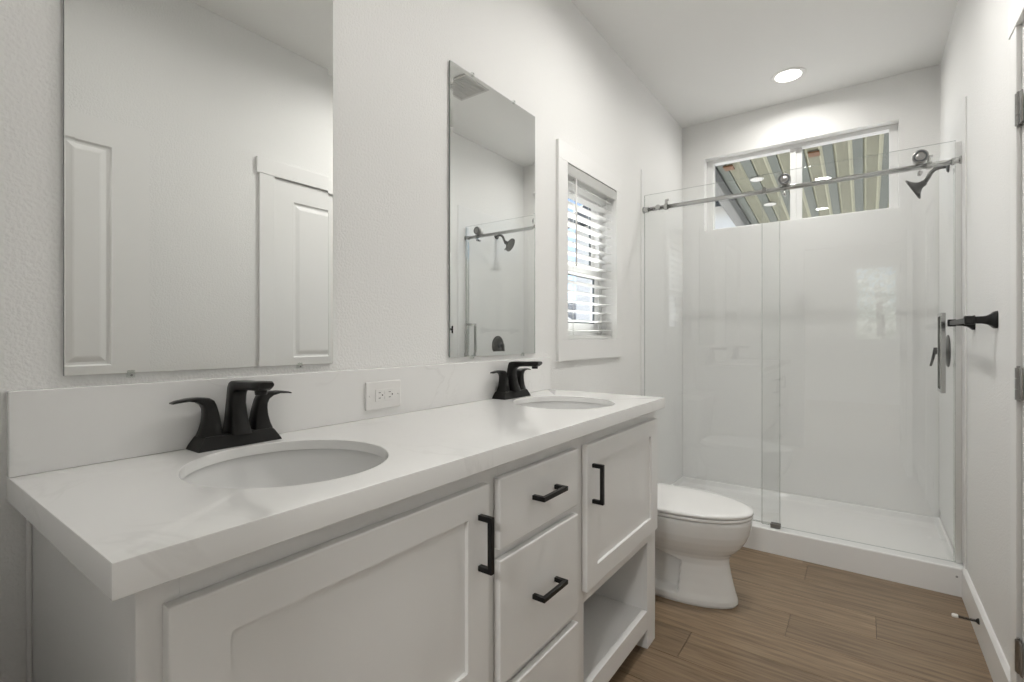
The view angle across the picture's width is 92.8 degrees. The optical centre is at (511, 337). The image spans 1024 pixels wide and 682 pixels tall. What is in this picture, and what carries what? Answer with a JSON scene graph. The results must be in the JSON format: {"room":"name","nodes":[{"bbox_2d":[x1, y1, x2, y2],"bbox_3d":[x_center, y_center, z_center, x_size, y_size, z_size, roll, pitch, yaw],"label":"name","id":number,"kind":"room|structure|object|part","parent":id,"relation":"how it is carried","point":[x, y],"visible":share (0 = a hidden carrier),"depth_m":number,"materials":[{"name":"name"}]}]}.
{"room":"bathroom","nodes":[
{"label":"bathroom","id":0,"kind":"room"},
{"bbox_2d":[0,0,681,681],"bbox_3d":[0.158,-0.230,2.259,0.130,2.742,4.026,0,0,36],"label":"wall","id":1,"kind":"structure","parent":0,"point":[391,58],"depth_m":1.44,"materials":[{"name":"white paint"}]},
{"bbox_2d":[63,0,332,377],"bbox_3d":[-0.622,-0.430,1.058,0.012,1.012,0.526,0,0,36],"label":"wall mirror","id":2,"kind":"object","parent":1,"relation":"attached to","point":[198,134],"visible":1,"depth_m":1.01,"materials":[{"name":"grey mirror"}]},
{"bbox_2d":[7,357,550,477],"bbox_3d":[-0.326,0.157,1.462,0.018,0.139,1.666,0,0,36],"label":"backsplash","id":3,"kind":"structure","parent":1,"relation":"attached to","point":[50,429],"depth_m":0.97,"materials":[{"name":"white stone"}]},
{"bbox_2d":[449,60,534,357],"bbox_3d":[-0.056,-0.430,1.841,0.012,1.012,0.519,0,0,36],"label":"wall mirror","id":4,"kind":"object","parent":1,"relation":"attached to","point":[492,138],"visible":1,"depth_m":1.79,"materials":[{"name":"grey mirror"}]},
{"bbox_2d":[568,189,601,339],"bbox_3d":[0.326,-0.401,2.553,0.053,0.824,0.550,0,0,36],"label":"window","id":5,"kind":"structure","parent":1,"relation":"in","point":[594,317],"depth_m":2.71,"materials":[{"name":"white plastic"}]},
{"bbox_3d":[0.317,-0.551,2.559,0.020,0.444,0.480,0,0,36],"label":"sash","id":6,"kind":"part","parent":5,"relation":"part of","materials":[{"name":"white plastic"}]},
{"bbox_3d":[0.335,-0.200,2.547,0.020,0.340,0.480,0,0,36],"label":"sash","id":7,"kind":"part","parent":5,"relation":"part of","materials":[{"name":"white plastic"}]},
{"bbox_2d":[568,164,615,338],"bbox_3d":[0.393,-0.403,2.505,0.085,0.820,0.538,0,0,36],"label":"window blind","id":8,"kind":"object","parent":5,"relation":"attached to","point":[579,182],"visible":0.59,"depth_m":2.51,"materials":[{"name":"white plastic"}]},
{"bbox_3d":[0.381,-0.002,2.513,0.050,0.018,0.532,0,0,36],"label":"rail","id":9,"kind":"part","parent":8,"relation":"part of","materials":[{"name":"white plastic"}]},
{"bbox_2d":[556,138,621,361],"bbox_3d":[0.409,-0.393,2.481,0.016,1.004,0.701,0,0,36],"label":"trim","id":10,"kind":"structure","parent":1,"relation":"attached to","point":[566,350],"depth_m":2.30,"materials":[{"name":"white paint"}]},
{"bbox_2d":[571,0,957,127],"bbox_3d":[0.814,-1.661,1.784,1.750,0.120,4.026,0,0,36],"label":"ceiling","id":11,"kind":"structure","parent":0,"point":[704,61],"depth_m":2.65,"materials":[{"name":"white paint"}]},
{"bbox_2d":[771,67,805,83],"bbox_3d":[1.688,-1.598,2.981,0.188,0.006,0.188,0,0,36],"label":"recessed light","id":12,"kind":"object","parent":11,"relation":"in","point":[787,75],"visible":1,"depth_m":2.97,"materials":[{"name":"white plastic"}]},
{"bbox_2d":[609,547,992,681],"bbox_3d":[0.770,1.181,1.724,1.490,0.080,3.876,0,0,36],"label":"floor","id":13,"kind":"structure","parent":0,"point":[793,620],"depth_m":1.87,"materials":[{"name":"brown wood"}]},
{"bbox_2d":[26,411,656,681],"bbox_3d":[-0.112,0.703,1.312,0.540,0.876,1.628,0,0,36],"label":"vanity cabinet","id":14,"kind":"object","parent":13,"relation":"on","point":[539,566],"visible":0.78,"depth_m":0.86,"materials":[{"name":"white paint"}]},
{"bbox_3d":[-0.608,0.665,0.685,0.464,0.801,0.018,0,0,36],"label":"panel","id":15,"kind":"part","parent":14,"relation":"part of","materials":[{"name":"white paint"}]},
{"bbox_3d":[-0.221,0.505,0.775,0.018,0.409,0.568,0,0,36],"label":"door","id":16,"kind":"part","parent":14,"relation":"part of","materials":[{"name":"white paint"}]},
{"bbox_2d":[6,357,664,600],"bbox_3d":[-0.123,0.176,1.315,0.520,0.178,1.666,0,0,36],"label":"countertop","id":17,"kind":"structure","parent":14,"relation":"on","point":[98,471],"depth_m":0.87,"materials":[{"name":"white stone"}]},
{"bbox_2d":[169,380,291,452],"bbox_3d":[-0.547,0.157,1.008,0.160,0.138,0.240,0,0,36],"label":"faucet","id":18,"kind":"object","parent":17,"relation":"on","point":[238,429],"visible":1,"depth_m":1.01,"materials":[{"name":"black metal"}]},
{"bbox_3d":[-0.632,0.160,0.975,0.040,0.080,0.088,0,0,36],"label":"lever handle","id":19,"kind":"part","parent":18,"relation":"part of","materials":[{"name":"black metal"}]},
{"bbox_3d":[-0.587,0.213,1.037,0.062,0.026,0.168,0,0,36],"label":"plate","id":20,"kind":"part","parent":18,"relation":"part of","materials":[{"name":"black metal"}]},
{"bbox_3d":[-0.544,0.144,1.006,0.152,0.114,0.038,0,0,36],"label":"spout","id":21,"kind":"part","parent":18,"relation":"part of","materials":[{"name":"black metal"}]},
{"bbox_3d":[-0.542,0.160,1.099,0.040,0.080,0.088,0,0,36],"label":"lever handle","id":22,"kind":"part","parent":18,"relation":"part of","materials":[{"name":"black metal"}]},
{"bbox_2d":[182,449,385,488],"bbox_3d":[-0.409,0.321,0.905,0.404,0.150,0.391,0,0,36],"label":"undermount sink","id":23,"kind":"object","parent":17,"relation":"in","point":[303,466],"visible":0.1,"depth_m":1.05,"materials":[{"name":"white ceramic"}]},
{"bbox_2d":[365,379,400,410],"bbox_3d":[-0.364,0.163,1.386,0.010,0.078,0.124,0,0,36],"label":"wall outlet","id":24,"kind":"object","parent":17,"relation":"attached to","point":[379,394],"visible":1,"depth_m":1.38,"materials":[{"name":"white plastic"}]},
{"bbox_2d":[375,388,393,401],"bbox_3d":[-0.361,0.163,1.385,0.002,0.034,0.065,0,0,36],"label":"receptacle","id":25,"kind":"object","parent":24,"relation":"attached to","point":[381,394],"depth_m":1.38,"materials":[{"name":"white plastic"}]},
{"bbox_2d":[490,361,541,399],"bbox_3d":[0.038,0.157,1.818,0.160,0.138,0.240,0,0,36],"label":"faucet","id":26,"kind":"object","parent":17,"relation":"on","point":[511,384],"visible":1,"depth_m":1.82,"materials":[{"name":"black metal"}]},
{"bbox_3d":[-0.046,0.160,1.785,0.040,0.080,0.088,0,0,36],"label":"lever handle","id":27,"kind":"part","parent":26,"relation":"part of","materials":[{"name":"black metal"}]},
{"bbox_3d":[-0.001,0.213,1.847,0.062,0.026,0.168,0,0,36],"label":"plate","id":28,"kind":"part","parent":26,"relation":"part of","materials":[{"name":"black metal"}]},
{"bbox_3d":[0.043,0.160,1.909,0.040,0.080,0.088,0,0,36],"label":"lever handle","id":29,"kind":"part","parent":26,"relation":"part of","materials":[{"name":"black metal"}]},
{"bbox_3d":[0.041,0.144,1.816,0.152,0.114,0.038,0,0,36],"label":"spout","id":30,"kind":"part","parent":26,"relation":"part of","materials":[{"name":"black metal"}]},
{"bbox_2d":[518,401,608,408],"bbox_3d":[0.179,0.321,1.709,0.404,0.150,0.391,0,0,36],"label":"undermount sink","id":31,"kind":"object","parent":17,"relation":"in","point":[544,404],"visible":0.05,"depth_m":1.88,"materials":[{"name":"white ceramic"}]},
{"bbox_3d":[-0.051,0.410,0.966,0.034,0.112,0.011,0,0,36],"label":"handle","id":32,"kind":"part","parent":14,"relation":"part of","materials":[{"name":"black metal"}]},
{"bbox_3d":[0.070,0.607,1.177,0.018,0.267,0.349,0,0,36],"label":"drawer","id":33,"kind":"part","parent":14,"relation":"part of","materials":[{"name":"white paint"}]},
{"bbox_3d":[0.070,0.375,1.177,0.018,0.152,0.349,0,0,36],"label":"drawer","id":34,"kind":"part","parent":14,"relation":"part of","materials":[{"name":"white paint"}]},
{"bbox_3d":[0.070,0.877,1.177,0.018,0.224,0.349,0,0,36],"label":"drawer","id":35,"kind":"part","parent":14,"relation":"part of","materials":[{"name":"white paint"}]},
{"bbox_3d":[0.092,0.601,1.164,0.034,0.011,0.110,0,0,36],"label":"handle","id":36,"kind":"part","parent":14,"relation":"part of","materials":[{"name":"black metal"}]},
{"bbox_3d":[0.092,0.371,1.164,0.034,0.011,0.110,0,0,36],"label":"handle","id":37,"kind":"part","parent":14,"relation":"part of","materials":[{"name":"black metal"}]},
{"bbox_3d":[0.242,0.413,1.371,0.034,0.112,0.011,0,0,36],"label":"handle","id":38,"kind":"part","parent":14,"relation":"part of","materials":[{"name":"black metal"}]},
{"bbox_2d":[584,593,641,679],"bbox_3d":[0.147,1.008,1.723,0.456,0.018,0.498,0,0,36],"label":"open shelf","id":39,"kind":"object","parent":14,"relation":"attached to","point":[608,618],"depth_m":1.69,"materials":[{"name":"white wood"}]},
{"bbox_3d":[0.368,0.505,1.589,0.018,0.409,0.567,0,0,36],"label":"door","id":40,"kind":"part","parent":14,"relation":"part of","materials":[{"name":"white paint"}]},
{"bbox_3d":[0.497,1.104,1.828,0.051,0.074,0.078,0,0,36],"label":"leg","id":41,"kind":"part","parent":14,"relation":"part of","materials":[{"name":"white paint"}]},
{"bbox_2d":[655,483,753,608],"bbox_3d":[0.707,0.774,2.253,0.742,0.734,0.452,0,0,36],"label":"toilet","id":42,"kind":"object","parent":13,"relation":"on","point":[697,533],"visible":0.58,"depth_m":2.07,"materials":[{"name":"white ceramic"}]},
{"bbox_3d":[0.776,0.754,2.203,0.566,0.014,0.370,0,0,36],"label":"seat","id":43,"kind":"part","parent":42,"relation":"part of","materials":[{"name":"white plastic"}]},
{"bbox_3d":[0.776,0.732,2.203,0.572,0.024,0.373,0,0,36],"label":"lid","id":44,"kind":"part","parent":42,"relation":"part of","materials":[{"name":"white plastic"}]},
{"bbox_2d":[671,476,963,596],"bbox_3d":[1.642,1.078,2.930,1.486,0.126,0.896,0,0,36],"label":"shower tray","id":45,"kind":"object","parent":13,"relation":"on","point":[926,535],"visible":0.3,"depth_m":2.62,"materials":[{"name":"white plastic"}]},
{"bbox_2d":[770,521,780,528],"bbox_3d":[1.408,1.004,2.605,0.046,0.022,0.036,0,0,36],"label":"guide","id":46,"kind":"object","parent":45,"relation":"on","point":[775,525],"visible":1,"depth_m":2.60,"materials":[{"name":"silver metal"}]},
{"bbox_2d":[641,96,966,568],"bbox_3d":[1.637,0.004,2.922,1.489,2.098,0.918,0,0,36],"label":"shower surround","id":47,"kind":"object","parent":45,"relation":"on","point":[865,420],"visible":0.85,"depth_m":3.18,"materials":[{"name":"white plastic"}]},
{"bbox_3d":[1.052,0.004,3.379,0.006,2.098,0.850,0,0,36],"label":"panel","id":48,"kind":"part","parent":47,"relation":"part of","materials":[{"name":"white plastic"}]},
{"bbox_2d":[644,172,780,523],"bbox_3d":[1.142,0.061,2.853,0.755,1.909,0.019,0,0,36],"label":"fixed glass panel","id":49,"kind":"object","parent":47,"relation":"attached to","point":[776,172],"visible":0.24,"depth_m":2.63,"materials":[{"name":"clear glass"}]},
{"bbox_2d":[642,155,961,213],"bbox_3d":[1.420,-0.808,2.623,1.476,0.067,0.047,0,0,36],"label":"shower rail","id":50,"kind":"object","parent":47,"relation":"attached to","point":[929,164],"visible":0.96,"depth_m":2.51,"materials":[{"name":"silver metal"}]},
{"bbox_2d":[761,140,955,561],"bbox_3d":[1.670,0.063,2.416,0.784,1.888,0.125,0,0,36],"label":"door","id":51,"kind":"structure","parent":50,"relation":"hanging from","point":[920,156],"depth_m":2.24,"materials":[{"name":"clear glass"}]},
{"bbox_3d":[1.969,0.069,2.241,0.017,0.357,0.058,0,0,36],"label":"pull handle","id":52,"kind":"part","parent":51,"relation":"part of","materials":[{"name":"silver metal"}]},
{"bbox_3d":[1.930,0.069,2.187,0.017,0.357,0.058,0,0,36],"label":"pull handle","id":53,"kind":"part","parent":51,"relation":"part of","materials":[{"name":"silver metal"}]},
{"bbox_3d":[1.904,0.004,3.292,1.476,2.098,0.006,0,0,36],"label":"panel","id":54,"kind":"part","parent":47,"relation":"part of","materials":[{"name":"white plastic"}]},
{"bbox_2d":[905,165,949,198],"bbox_3d":[2.188,-0.826,2.575,0.177,0.180,0.119,0,0,36],"label":"showerhead","id":55,"kind":"object","parent":47,"relation":"attached to","point":[916,187],"visible":0.94,"depth_m":2.56,"materials":[{"name":"brown metal"}]},
{"bbox_3d":[2.209,-0.854,2.549,0.098,0.085,0.021,0,0,36],"label":"arm","id":56,"kind":"part","parent":55,"relation":"part of","materials":[{"name":"brown metal"}]},
{"bbox_2d":[929,335,950,366],"bbox_3d":[2.236,0.071,2.555,0.076,0.168,0.168,0,0,36],"label":"shower valve","id":57,"kind":"object","parent":47,"relation":"attached to","point":[948,344],"visible":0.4,"depth_m":2.50,"materials":[{"name":"brown metal"}]},
{"bbox_3d":[2.222,0.101,2.565,0.042,0.099,0.038,0,0,36],"label":"lever","id":58,"kind":"part","parent":57,"relation":"part of","materials":[{"name":"brown metal"}]},
{"bbox_3d":[2.236,-0.020,2.485,0.006,2.052,0.912,0,0,36],"label":"panel","id":59,"kind":"part","parent":47,"relation":"part of","materials":[{"name":"white plastic"}]},
{"bbox_2d":[953,141,961,563],"bbox_3d":[2.009,0.068,2.201,0.027,1.894,0.022,0,0,36],"label":"channel","id":60,"kind":"object","parent":47,"relation":"attached to","point":[958,144],"visible":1,"depth_m":2.19,"materials":[{"name":"silver metal"}]},
{"bbox_2d":[682,64,939,516],"bbox_3d":[1.950,-0.230,3.355,1.750,2.742,0.150,0,0,36],"label":"wall","id":61,"kind":"structure","parent":0,"point":[911,100],"depth_m":3.19,"materials":[{"name":"white paint"}]},
{"bbox_2d":[707,123,897,230],"bbox_3d":[1.955,-1.060,3.385,1.136,0.540,0.065,0,0,36],"label":"window","id":62,"kind":"structure","parent":61,"relation":"in","point":[795,150],"depth_m":3.36,"materials":[{"name":"white plastic"}]},
{"bbox_3d":[1.984,-1.058,3.368,0.034,0.491,0.035,0,0,36],"label":"sliding sash","id":63,"kind":"part","parent":62,"relation":"part of","materials":[{"name":"white plastic"}]},
{"bbox_2d":[940,0,1012,665],"bbox_3d":[1.427,-0.230,1.249,0.130,2.742,3.876,0,0,36],"label":"wall","id":64,"kind":"structure","parent":0,"point":[975,62],"depth_m":1.75,"materials":[{"name":"white paint"}]},
{"bbox_2d":[952,613,979,624],"bbox_3d":[1.708,1.058,1.838,0.076,0.022,0.022,0,0,36],"label":"door stop","id":65,"kind":"object","parent":64,"relation":"attached to","point":[954,615],"visible":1,"depth_m":1.83,"materials":[{"name":"brown metal"}]},
{"bbox_2d":[947,311,998,329],"bbox_3d":[1.716,-0.059,1.830,0.081,0.058,0.471,0,0,36],"label":"towel bar","id":66,"kind":"object","parent":64,"relation":"attached to","point":[992,319],"visible":1,"depth_m":1.66,"materials":[{"name":"black metal"}]},
{"bbox_3d":[1.837,-0.059,1.997,0.081,0.058,0.058,0,0,36],"label":"post","id":67,"kind":"part","parent":66,"relation":"part of","materials":[{"name":"black metal"}]},
{"bbox_3d":[1.595,-0.059,1.663,0.081,0.058,0.058,0,0,36],"label":"post","id":68,"kind":"part","parent":66,"relation":"part of","materials":[{"name":"black metal"}]},
{"bbox_2d":[962,568,1009,681],"bbox_3d":[1.718,1.074,1.775,0.014,0.134,0.890,0,0,36],"label":"baseboard","id":69,"kind":"structure","parent":64,"relation":"attached to","point":[996,661],"depth_m":1.73,"materials":[{"name":"white paint"}]},
{"bbox_2d":[1008,0,1023,681],"bbox_3d":[1.252,0.093,1.134,0.018,2.096,0.722,0,0,36],"label":"trim","id":70,"kind":"structure","parent":64,"relation":"attached to","point":[1016,11],"depth_m":1.38,"materials":[{"name":"white paint"}]},
{"bbox_2d":[1015,23,1023,681],"bbox_3d":[1.273,0.133,1.138,0.051,2.000,0.557,0,0,36],"label":"door","id":71,"kind":"structure","parent":64,"relation":"in","point":[1019,96],"depth_m":1.35,"materials":[{"name":"white paint"}]},
{"label":"outside","id":72,"kind":"structure","parent":0,"visible":0},
{"bbox_3d":[-3.161,1.516,14.625,100.000,0.150,100.000,0,0,36],"label":"ground","id":73,"kind":"structure","parent":72,"visible":0},
{"bbox_2d":[568,303,575,314],"bbox_3d":[6.555,-0.644,36.599,17.000,4.170,9.900,0,0,36],"label":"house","id":74,"kind":"structure","parent":73,"relation":"on","point":[571,306],"depth_m":36.69,"materials":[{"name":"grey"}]},
{"bbox_2d":[568,315,575,321],"bbox_3d":[4.034,0.081,28.673,3.400,2.720,4.000,0,0,36],"label":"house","id":75,"kind":"structure","parent":73,"relation":"on","point":[573,317],"depth_m":27.24,"materials":[{"name":"white"}]},
{"bbox_2d":[568,201,735,322],"bbox_3d":[7.623,-2.594,17.935,8.000,8.070,9.900,0,0,36],"label":"house","id":76,"kind":"structure","parent":73,"relation":"on","point":[722,220],"depth_m":16.11,"materials":[{"name":"white"}]},
{"bbox_2d":[715,133,888,226],"bbox_3d":[3.995,-0.161,4.045,4.336,3.204,3.368,0,0,36],"label":"patio cover","id":77,"kind":"object","parent":73,"relation":"on","point":[871,193],"depth_m":4.79,"materials":[{"name":"beige"}]},
{"bbox_2d":[723,165,734,170],"bbox_3d":[2.026,-1.582,4.557,0.084,0.018,0.110,0,0,36],"label":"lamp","id":78,"kind":"object","parent":77,"relation":"attached to","point":[729,167],"visible":1,"depth_m":4.54,"materials":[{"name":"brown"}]},
{"bbox_2d":[750,177,763,181],"bbox_3d":[2.388,-1.540,4.752,0.119,0.014,0.119,0,0,36],"label":"lamp","id":79,"kind":"object","parent":77,"relation":"attached to","point":[755,179],"visible":1,"depth_m":4.74,"materials":[{"name":"white plastic"}]},
{"bbox_2d":[764,202,775,205],"bbox_3d":[2.819,-1.454,5.329,0.119,0.014,0.119,0,0,36],"label":"lamp","id":80,"kind":"object","parent":77,"relation":"attached to","point":[769,203],"visible":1,"depth_m":5.31,"materials":[{"name":"white plastic"}]},
{"bbox_2d":[808,150,819,157],"bbox_3d":[2.596,-1.577,4.194,0.084,0.018,0.110,0,0,36],"label":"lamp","id":81,"kind":"object","parent":77,"relation":"attached to","point":[812,153],"visible":1,"depth_m":4.17,"materials":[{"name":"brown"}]}
]}

